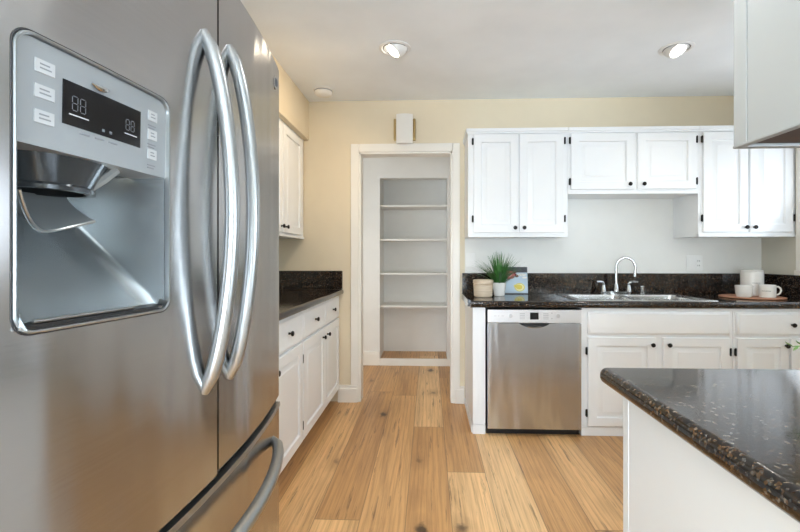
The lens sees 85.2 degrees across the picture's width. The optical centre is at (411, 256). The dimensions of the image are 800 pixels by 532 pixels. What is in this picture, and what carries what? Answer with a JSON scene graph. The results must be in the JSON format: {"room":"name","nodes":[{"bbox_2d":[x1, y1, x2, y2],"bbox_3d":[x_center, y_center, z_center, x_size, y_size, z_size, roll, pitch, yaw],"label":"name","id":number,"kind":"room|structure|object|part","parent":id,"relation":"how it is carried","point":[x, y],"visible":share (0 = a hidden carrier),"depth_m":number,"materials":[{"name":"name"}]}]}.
{"room":"kitchen","nodes":[
{"label":"kitchen","id":0,"kind":"room"},
{"bbox_2d":[272,55,308,139],"bbox_3d":[-1.198,-0.046,0.442,0.471,2.440,6.230,0,0,2],"label":"wall","id":1,"kind":"structure","parent":0,"point":[293,105],"depth_m":3.15,"materials":[{"name":"beige paint"}]},
{"bbox_2d":[279,118,303,238],"bbox_3d":[-1.042,-0.547,2.802,0.358,0.806,1.478,0,0,2],"label":"upper cabinet","id":2,"kind":"object","parent":1,"relation":"attached to","point":[290,143],"visible":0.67,"depth_m":3.15,"materials":[{"name":"white paint"}]},
{"bbox_3d":[-0.904,-0.546,2.745,0.020,0.750,0.475,0,0,2],"label":"door","id":3,"kind":"part","parent":2,"relation":"part of","materials":[{"name":"white paint"}]},
{"bbox_3d":[-0.913,-0.153,2.797,0.018,0.018,1.478,0,0,2],"label":"light rail","id":4,"kind":"part","parent":2,"relation":"part of","materials":[{"name":"white paint"}]},
{"bbox_3d":[-0.885,-0.546,3.220,0.020,0.750,0.435,0,0,2],"label":"door","id":5,"kind":"part","parent":2,"relation":"part of","materials":[{"name":"white paint"}]},
{"bbox_2d":[363,157,449,358],"bbox_3d":[-0.323,-0.046,4.931,2.470,2.440,0.430,0,0,2],"label":"wall","id":6,"kind":"structure","parent":0,"point":[404,180],"depth_m":5.08,"materials":[{"name":"white paint"}]},
{"bbox_2d":[363,351,378,365],"bbox_3d":[-0.930,1.099,4.731,1.152,0.150,0.018,0,0,2],"label":"baseboard","id":7,"kind":"structure","parent":6,"relation":"attached to","point":[371,358],"depth_m":4.70,"materials":[{"name":"white wood"}]},
{"bbox_2d":[380,302,446,307],"bbox_3d":[0.024,0.540,4.913,0.727,0.020,0.360,0,0,2],"label":"shelf","id":8,"kind":"object","parent":6,"relation":"attached to","point":[384,304],"visible":1,"depth_m":4.85,"materials":[{"name":"white paint"}]},
{"bbox_2d":[380,205,446,209],"bbox_3d":[0.024,-0.558,4.913,0.727,0.020,0.360,0,0,2],"label":"shelf","id":9,"kind":"object","parent":6,"relation":"attached to","point":[384,207],"visible":1,"depth_m":4.82,"materials":[{"name":"white paint"}]},
{"bbox_2d":[380,272,446,274],"bbox_3d":[0.024,0.184,4.913,0.727,0.020,0.360,0,0,2],"label":"shelf","id":10,"kind":"object","parent":6,"relation":"attached to","point":[382,273],"visible":1,"depth_m":4.74,"materials":[{"name":"white paint"}]},
{"bbox_2d":[380,239,446,241],"bbox_3d":[0.024,-0.188,4.913,0.727,0.020,0.360,0,0,2],"label":"shelf","id":11,"kind":"object","parent":6,"relation":"attached to","point":[383,240],"visible":1,"depth_m":4.74,"materials":[{"name":"white paint"}]},
{"bbox_2d":[379,358,449,365],"bbox_3d":[0.215,1.137,4.696,1.136,0.074,0.038,0,0,2],"label":"trim","id":12,"kind":"structure","parent":6,"relation":"attached to","point":[382,361],"depth_m":4.69,"materials":[{"name":"white wood"}]},
{"bbox_2d":[380,351,446,358],"bbox_3d":[0.023,1.111,4.908,0.728,0.016,0.370,0,0,2],"label":"floor","id":13,"kind":"structure","parent":0,"point":[386,354],"depth_m":4.92,"materials":[{"name":"brown wood"}]},
{"bbox_2d":[279,365,622,531],"bbox_3d":[0.523,1.214,0.975,4.470,0.080,7.430,0,0,2],"label":"floor","id":14,"kind":"structure","parent":0,"point":[404,457],"depth_m":2.36,"materials":[{"name":"brown wood"}]},
{"bbox_2d":[0,0,283,531],"bbox_3d":[-0.784,0.306,0.851,0.967,1.735,0.910,0,0,2],"label":"refrigerator","id":15,"kind":"object","parent":14,"relation":"on","point":[139,139],"visible":1,"depth_m":0.65,"materials":[{"name":"grey metal"}]},
{"bbox_3d":[-0.429,-0.181,0.570,0.060,0.117,0.233,0,0,8],"label":"control panel","id":16,"kind":"part","parent":15,"relation":"part of","materials":[{"name":"silver metal"}]},
{"bbox_3d":[-0.430,-0.105,0.600,0.016,0.045,0.048,0,0,33],"label":"water spout","id":17,"kind":"part","parent":15,"relation":"part of","materials":[{"name":"grey"}]},
{"bbox_3d":[-0.350,-0.081,0.786,0.078,0.661,0.024,0,0,2],"label":"handle","id":18,"kind":"part","parent":15,"relation":"part of","materials":[{"name":"metal"}]},
{"bbox_3d":[-0.419,0.771,0.837,0.093,0.685,0.910,0,0,2],"label":"freezer drawer","id":19,"kind":"part","parent":15,"relation":"part of","materials":[{"name":"metal"}]},
{"bbox_3d":[-0.347,-0.091,0.884,0.076,0.680,0.024,0,0,2],"label":"handle","id":20,"kind":"part","parent":15,"relation":"part of","materials":[{"name":"metal"}]},
{"bbox_3d":[-0.410,-0.072,1.066,0.093,0.978,0.452,0,0,2],"label":"door","id":21,"kind":"part","parent":15,"relation":"part of","materials":[{"name":"metal"}]},
{"bbox_3d":[-0.356,0.506,0.835,0.111,0.028,0.754,0,0,2],"label":"handle","id":22,"kind":"part","parent":15,"relation":"part of","materials":[{"name":"metal"}]},
{"bbox_2d":[276,296,338,474],"bbox_3d":[-0.918,0.738,2.441,0.632,0.872,2.206,0,0,2],"label":"base cabinet","id":23,"kind":"object","parent":14,"relation":"on","point":[308,338],"visible":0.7,"depth_m":2.58,"materials":[{"name":"white paint"}]},
{"bbox_3d":[-0.648,0.778,2.251,0.020,0.568,0.517,0,0,2],"label":"door","id":24,"kind":"part","parent":23,"relation":"part of","materials":[{"name":"white paint"}]},
{"bbox_3d":[-0.648,0.397,2.251,0.020,0.170,0.517,0,0,2],"label":"drawer","id":25,"kind":"part","parent":23,"relation":"part of","materials":[{"name":"white paint"}]},
{"bbox_2d":[279,289,343,320],"bbox_3d":[-0.915,0.281,2.437,0.639,0.038,2.219,0,0,2],"label":"countertop","id":26,"kind":"structure","parent":23,"relation":"on","point":[291,301],"depth_m":2.77,"materials":[{"name":"brown stone"}]},
{"bbox_3d":[-0.627,0.778,2.778,0.020,0.568,0.508,0,0,2],"label":"door","id":27,"kind":"part","parent":23,"relation":"part of","materials":[{"name":"white paint"}]},
{"bbox_3d":[-0.627,0.397,2.778,0.020,0.170,0.508,0,0,2],"label":"drawer","id":28,"kind":"part","parent":23,"relation":"part of","materials":[{"name":"white paint"}]},
{"bbox_3d":[-0.607,0.778,3.284,0.020,0.568,0.480,0,0,2],"label":"door","id":29,"kind":"part","parent":23,"relation":"part of","materials":[{"name":"white paint"}]},
{"bbox_3d":[-0.607,0.397,3.284,0.020,0.170,0.480,0,0,2],"label":"drawer","id":30,"kind":"part","parent":23,"relation":"part of","materials":[{"name":"white paint"}]},
{"bbox_2d":[464,304,484,433],"bbox_3d":[0.453,0.755,3.187,0.092,0.838,0.608,0,0,2],"label":"end panel","id":31,"kind":"object","parent":14,"relation":"on","point":[474,400],"visible":0.89,"depth_m":2.89,"materials":[{"name":"white paint"}]},
{"bbox_2d":[485,308,581,433],"bbox_3d":[0.809,0.759,3.145,0.611,0.830,0.627,0,0,2],"label":"dishwasher","id":32,"kind":"object","parent":14,"relation":"on","point":[533,355],"visible":0.98,"depth_m":2.84,"materials":[{"name":"silver metal"}]},
{"bbox_3d":[0.799,0.449,2.839,0.196,0.030,0.002,0,0,2],"label":"pocket handle","id":33,"kind":"part","parent":32,"relation":"part of","materials":[{"name":"black plastic"}]},
{"bbox_2d":[577,308,731,435],"bbox_3d":[1.606,0.755,3.119,0.966,0.838,0.654,0,0,2],"label":"base cabinet","id":34,"kind":"object","parent":14,"relation":"on","point":[610,337],"visible":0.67,"depth_m":2.83,"materials":[{"name":"white paint"}]},
{"bbox_3d":[1.368,0.814,2.839,0.436,0.580,0.020,0,0,2],"label":"door","id":35,"kind":"part","parent":34,"relation":"part of","materials":[{"name":"white paint"}]},
{"bbox_2d":[462,293,799,308],"bbox_3d":[1.554,0.311,3.130,2.337,0.045,0.641,0,0,2],"label":"countertop","id":36,"kind":"structure","parent":34,"relation":"on","point":[530,300],"depth_m":2.83,"materials":[{"name":"brown stone"}]},
{"bbox_2d":[473,279,492,297],"bbox_3d":[0.515,0.225,3.152,0.147,0.127,0.147,0,0,2],"label":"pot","id":37,"kind":"object","parent":36,"relation":"on","point":[483,288],"visible":1,"depth_m":3.09,"materials":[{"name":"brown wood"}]},
{"bbox_3d":[0.515,0.177,3.152,0.147,0.030,0.147,0,0,2],"label":"lid","id":38,"kind":"part","parent":37,"relation":"part of","materials":[{"name":"brown wood"}]},
{"bbox_2d":[466,251,527,295],"bbox_3d":[0.623,0.121,3.167,0.524,0.335,0.522,0,0,-30],"label":"potted grass","id":39,"kind":"object","parent":36,"relation":"on","point":[499,274],"depth_m":3.20,"materials":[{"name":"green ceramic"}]},
{"bbox_2d":[493,283,505,295],"bbox_3d":[0.649,0.239,3.237,0.100,0.099,0.100,0,0,2],"label":"pot","id":40,"kind":"object","parent":39,"relation":"attached to","point":[498,288],"depth_m":3.20,"materials":[{"name":"white ceramic"}]},
{"bbox_2d":[505,267,527,293],"bbox_3d":[0.810,0.185,3.429,0.196,0.213,0.054,0,0,2],"label":"cookbook","id":41,"kind":"object","parent":36,"relation":"on","point":[519,284],"visible":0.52,"depth_m":3.42,"materials":[{"name":"blue paper"}]},
{"bbox_2d":[596,256,637,293],"bbox_3d":[1.562,0.139,3.319,0.313,0.289,0.078,0,0,9],"label":"faucet","id":42,"kind":"object","parent":36,"relation":"on","point":[603,287],"visible":1,"depth_m":3.31,"materials":[{"name":"silver metal"}]},
{"bbox_3d":[1.444,0.221,3.327,0.085,0.085,0.041,0,0,-9],"label":"handle","id":43,"kind":"part","parent":42,"relation":"part of","materials":[{"name":"silver metal"}]},
{"bbox_3d":[1.561,0.273,3.327,0.230,0.022,0.056,0,0,2],"label":"plate","id":44,"kind":"part","parent":42,"relation":"part of","materials":[{"name":"silver metal"}]},
{"bbox_3d":[1.616,0.129,3.304,0.163,0.269,0.043,0,0,22],"label":"spout","id":45,"kind":"part","parent":42,"relation":"part of","materials":[{"name":"silver metal"}]},
{"bbox_3d":[1.677,0.221,3.318,0.085,0.085,0.041,0,0,13],"label":"handle","id":46,"kind":"part","parent":42,"relation":"part of","materials":[{"name":"silver metal"}]},
{"bbox_2d":[557,294,716,300],"bbox_3d":[1.552,0.369,3.105,0.900,0.170,0.522,0,0,2],"label":"sink","id":47,"kind":"object","parent":36,"relation":"in","point":[579,297],"visible":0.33,"depth_m":3.25,"materials":[{"name":"metal"}]},
{"bbox_3d":[1.346,0.369,3.105,0.388,0.170,0.360,0,0,2],"label":"bowl","id":48,"kind":"part","parent":47,"relation":"part of","materials":[{"name":"metal"}]},
{"bbox_2d":[639,286,644,293],"bbox_3d":[1.756,0.252,3.319,0.038,0.064,0.037,0,0,2],"label":"air gap","id":49,"kind":"object","parent":47,"relation":"on","point":[642,288],"visible":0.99,"depth_m":3.31,"materials":[{"name":"silver metal"}]},
{"bbox_3d":[1.758,0.369,3.089,0.388,0.170,0.360,0,0,2],"label":"bowl","id":50,"kind":"part","parent":47,"relation":"part of","materials":[{"name":"metal"}]},
{"bbox_2d":[718,294,787,299],"bbox_3d":[2.414,0.283,3.093,0.390,0.010,0.390,0,0,2],"label":"serving tray","id":51,"kind":"object","parent":36,"relation":"on","point":[734,296],"visible":0.65,"depth_m":2.99,"materials":[{"name":"brown wood"}]},
{"bbox_2d":[734,285,753,296],"bbox_3d":[2.310,0.238,3.027,0.106,0.081,0.106,0,0,2],"label":"bowl","id":52,"kind":"object","parent":51,"relation":"on","point":[740,290],"visible":1,"depth_m":2.99,"materials":[{"name":"white ceramic"}]},
{"bbox_2d":[740,269,763,295],"bbox_3d":[2.475,0.184,3.167,0.140,0.188,0.141,0,0,2],"label":"canister","id":53,"kind":"object","parent":51,"relation":"on","point":[754,277],"visible":0.72,"depth_m":3.11,"materials":[{"name":"white ceramic"}]},
{"bbox_3d":[2.475,0.097,3.168,0.136,0.014,0.136,0,0,2],"label":"lid","id":54,"kind":"part","parent":53,"relation":"part of","materials":[{"name":"white ceramic"}]},
{"bbox_2d":[759,284,781,297],"bbox_3d":[2.468,0.235,2.997,0.125,0.086,0.097,0,0,41],"label":"mug","id":55,"kind":"object","parent":51,"relation":"on","point":[765,290],"visible":1,"depth_m":2.97,"materials":[{"name":"white ceramic"}]},
{"bbox_3d":[1.839,0.814,2.820,0.420,0.580,0.020,0,0,2],"label":"door","id":56,"kind":"part","parent":34,"relation":"part of","materials":[{"name":"white paint"}]},
{"bbox_2d":[623,397,799,531],"bbox_3d":[1.139,0.753,0.114,1.297,0.842,1.900,0,0,2],"label":"base cabinet","id":57,"kind":"object","parent":14,"relation":"on","point":[669,485],"visible":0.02,"depth_m":0.85,"materials":[{"name":"white paint"}]},
{"bbox_2d":[600,368,799,522],"bbox_3d":[1.144,0.310,0.117,1.383,0.042,2.022,0,0,2],"label":"countertop","id":58,"kind":"structure","parent":57,"relation":"on","point":[745,421],"depth_m":0.80,"materials":[{"name":"brown stone"}]},
{"bbox_2d":[786,341,799,350],"bbox_3d":[0.958,0.207,0.923,0.286,0.162,0.084,0,0,2],"label":"leafy sprig","id":59,"kind":"object","parent":58,"relation":"on","point":[795,347],"visible":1,"depth_m":0.94,"materials":[{"name":"green plant"}]},
{"bbox_2d":[732,309,799,369],"bbox_3d":[2.405,0.755,3.087,0.630,0.838,0.654,0,0,2],"label":"base cabinet","id":60,"kind":"object","parent":14,"relation":"on","point":[760,337],"visible":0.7,"depth_m":2.80,"materials":[{"name":"white paint"}]},
{"bbox_3d":[2.259,0.814,2.804,0.325,0.580,0.020,0,0,2],"label":"door","id":61,"kind":"part","parent":60,"relation":"part of","materials":[{"name":"white paint"}]},
{"bbox_3d":[2.396,0.432,2.799,0.600,0.147,0.020,0,0,2],"label":"drawer","id":62,"kind":"part","parent":60,"relation":"part of","materials":[{"name":"white paint"}]},
{"bbox_3d":[2.564,0.814,2.792,0.263,0.580,0.020,0,0,2],"label":"door","id":63,"kind":"part","parent":60,"relation":"part of","materials":[{"name":"white paint"}]},
{"bbox_2d":[240,0,733,101],"bbox_3d":[0.534,-1.316,1.245,4.470,0.100,7.970,0,0,2],"label":"ceiling","id":64,"kind":"structure","parent":0,"point":[461,49],"depth_m":2.59,"materials":[{"name":"paint"}]},
{"bbox_2d":[313,86,332,97],"bbox_3d":[-0.672,-1.244,3.299,0.150,0.045,0.150,0,0,2],"label":"smoke detector","id":65,"kind":"object","parent":64,"relation":"attached to","point":[320,91],"visible":1,"depth_m":3.26,"materials":[{"name":"white plastic"}]},
{"bbox_2d":[379,40,410,57],"bbox_3d":[-0.103,-1.279,2.636,0.194,0.128,0.194,0,0,2],"label":"recessed light","id":66,"kind":"object","parent":64,"relation":"in","point":[396,48],"visible":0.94,"depth_m":2.60,"materials":[{"name":"white metal"}]},
{"bbox_2d":[658,41,694,58],"bbox_3d":[1.604,-1.279,2.639,0.194,0.123,0.194,0,0,2],"label":"recessed light","id":67,"kind":"object","parent":64,"relation":"in","point":[673,50],"visible":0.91,"depth_m":2.62,"materials":[{"name":"white metal"}]},
{"bbox_2d":[733,0,799,148],"bbox_3d":[1.268,-0.766,0.406,1.002,0.998,1.301,0,0,2],"label":"upper cabinet","id":68,"kind":"object","parent":64,"relation":"hanging from","point":[766,32],"visible":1,"depth_m":0.98,"materials":[{"name":"paint"}]},
{"bbox_3d":[1.293,-0.270,1.045,1.002,0.006,0.022,0,0,2],"label":"rail","id":69,"kind":"part","parent":68,"relation":"part of","materials":[{"name":"grey wood"}]},
{"bbox_3d":[0.776,-0.270,0.414,0.018,0.006,1.278,0,0,2],"label":"rail","id":70,"kind":"part","parent":68,"relation":"part of","materials":[{"name":"grey wood"}]},
{"bbox_2d":[279,96,760,400],"bbox_3d":[0.774,-0.046,3.541,4.170,2.440,0.123,0,0,2],"label":"wall","id":71,"kind":"structure","parent":0,"point":[334,126],"depth_m":3.48,"materials":[{"name":"beige paint"}]},
{"bbox_2d":[279,271,342,288],"bbox_3d":[-0.877,0.187,3.536,0.629,0.150,0.020,0,0,2],"label":"backsplash","id":72,"kind":"structure","parent":71,"relation":"attached to","point":[287,279],"depth_m":3.52,"materials":[{"name":"brown stone"}]},
{"bbox_2d":[338,385,356,402],"bbox_3d":[-0.520,1.105,3.519,0.157,0.138,0.028,0,0,2],"label":"baseboard","id":73,"kind":"structure","parent":71,"relation":"attached to","point":[346,393],"depth_m":3.51,"materials":[{"name":"white wood"}]},
{"bbox_2d":[394,113,415,143],"bbox_3d":[-0.059,-1.022,3.482,0.176,0.233,0.065,0,0,2],"label":"door chime","id":74,"kind":"object","parent":71,"relation":"attached to","point":[404,123],"visible":1,"depth_m":3.46,"materials":[{"name":"white plastic"}]},
{"bbox_2d":[351,143,459,402],"bbox_3d":[-0.053,0.130,3.571,0.879,2.088,0.148,0,0,2],"label":"trim","id":75,"kind":"structure","parent":71,"relation":"attached to","point":[452,150],"depth_m":3.51,"materials":[{"name":"white wood"}]},
{"bbox_2d":[455,386,464,403],"bbox_3d":[0.383,1.105,3.486,0.075,0.138,0.024,0,0,2],"label":"baseboard","id":76,"kind":"structure","parent":71,"relation":"attached to","point":[459,391],"depth_m":3.47,"materials":[{"name":"white wood"}]},
{"bbox_2d":[466,253,475,266],"bbox_3d":[0.471,0.024,3.486,0.078,0.118,0.008,0,0,2],"label":"light switch","id":77,"kind":"object","parent":71,"relation":"attached to","point":[470,257],"visible":0.97,"depth_m":3.48,"materials":[{"name":"white plastic"}]},
{"bbox_2d":[463,127,567,238],"bbox_3d":[0.766,-0.539,3.297,0.732,0.790,0.365,0,0,2],"label":"upper cabinet","id":78,"kind":"object","parent":71,"relation":"attached to","point":[516,179],"visible":1,"depth_m":3.15,"materials":[{"name":"white paint"}]},
{"bbox_3d":[0.609,-0.532,3.159,0.320,0.711,0.020,0,0,2],"label":"door","id":79,"kind":"part","parent":78,"relation":"part of","materials":[{"name":"white paint"}]},
{"bbox_3d":[0.767,-0.915,3.310,0.732,0.038,0.338,0,0,2],"label":"cornice","id":80,"kind":"part","parent":78,"relation":"part of","materials":[{"name":"white paint"}]},
{"bbox_3d":[0.768,-0.156,3.167,0.718,0.024,0.020,0,0,2],"label":"light rail","id":81,"kind":"part","parent":78,"relation":"part of","materials":[{"name":"white paint"}]},
{"bbox_3d":[0.937,-0.532,3.146,0.317,0.711,0.020,0,0,2],"label":"door","id":82,"kind":"part","parent":78,"relation":"part of","materials":[{"name":"white paint"}]},
{"bbox_2d":[462,273,739,293],"bbox_3d":[1.557,0.208,3.438,2.311,0.160,0.020,0,0,2],"label":"backsplash","id":83,"kind":"structure","parent":71,"relation":"attached to","point":[654,283],"depth_m":3.42,"materials":[{"name":"brown stone"}]},
{"bbox_2d":[568,126,699,198],"bbox_3d":[1.592,-0.694,3.264,0.919,0.480,0.365,0,0,2],"label":"upper cabinet","id":84,"kind":"object","parent":71,"relation":"attached to","point":[633,162],"visible":0.97,"depth_m":3.12,"materials":[{"name":"white paint"}]},
{"bbox_3d":[1.369,-0.688,3.129,0.446,0.401,0.020,0,0,2],"label":"door","id":85,"kind":"part","parent":84,"relation":"part of","materials":[{"name":"white paint"}]},
{"bbox_3d":[1.587,-0.466,3.135,0.919,0.024,0.020,0,0,2],"label":"light rail","id":86,"kind":"part","parent":84,"relation":"part of","materials":[{"name":"white paint"}]},
{"bbox_3d":[1.593,-0.915,3.278,0.919,0.038,0.338,0,0,2],"label":"cornice","id":87,"kind":"part","parent":84,"relation":"part of","materials":[{"name":"white paint"}]},
{"bbox_3d":[1.819,-0.688,3.111,0.408,0.401,0.020,0,0,2],"label":"door","id":88,"kind":"part","parent":84,"relation":"part of","materials":[{"name":"white paint"}]},
{"bbox_2d":[686,255,702,270],"bbox_3d":[2.220,0.049,3.418,0.125,0.122,0.009,0,0,2],"label":"wall outlet","id":89,"kind":"object","parent":71,"relation":"attached to","point":[693,262],"visible":1,"depth_m":3.42,"materials":[{"name":"white plastic"}]},
{"bbox_2d":[696,259,700,267],"bbox_3d":[2.250,0.049,3.414,0.034,0.068,0.002,0,0,2],"label":"socket","id":90,"kind":"object","parent":89,"relation":"attached to","point":[698,261],"depth_m":3.41,"materials":[{"name":"white plastic"}]},
{"bbox_2d":[673,125,795,237],"bbox_3d":[2.389,-0.539,3.233,0.674,0.790,0.365,0,0,2],"label":"upper cabinet","id":91,"kind":"object","parent":71,"relation":"attached to","point":[743,193],"visible":0.75,"depth_m":3.09,"materials":[{"name":"white paint"}]},
{"bbox_3d":[2.389,-0.915,3.247,0.674,0.038,0.338,0,0,2],"label":"cornice","id":92,"kind":"part","parent":91,"relation":"part of","materials":[{"name":"white paint"}]},
{"bbox_3d":[2.228,-0.532,3.095,0.308,0.711,0.020,0,0,2],"label":"door","id":93,"kind":"part","parent":91,"relation":"part of","materials":[{"name":"white paint"}]},
{"bbox_3d":[2.384,-0.156,3.103,0.674,0.024,0.020,0,0,2],"label":"light rail","id":94,"kind":"part","parent":91,"relation":"part of","materials":[{"name":"white paint"}]},
{"bbox_3d":[2.544,-0.532,3.083,0.296,0.711,0.020,0,0,2],"label":"door","id":95,"kind":"part","parent":91,"relation":"part of","materials":[{"name":"white paint"}]},
{"bbox_2d":[761,148,795,274],"bbox_3d":[2.673,-0.046,0.291,0.120,2.440,6.230,0,0,2],"label":"wall","id":96,"kind":"structure","parent":0,"point":[778,254],"depth_m":3.23,"materials":[{"name":"beige paint"}]},
{"bbox_2d":[764,274,799,297],"bbox_3d":[2.711,0.208,3.085,0.021,0.160,0.636,0,0,2],"label":"backsplash","id":97,"kind":"structure","parent":96,"relation":"attached to","point":[790,284],"depth_m":3.14,"materials":[{"name":"brown stone"}]},
{"bbox_2d":[794,148,799,275],"bbox_3d":[2.721,-0.394,2.406,0.110,1.045,1.320,0,0,2],"label":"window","id":98,"kind":"structure","parent":96,"relation":"in","point":[797,271],"depth_m":3.04,"materials":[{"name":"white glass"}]}
]}

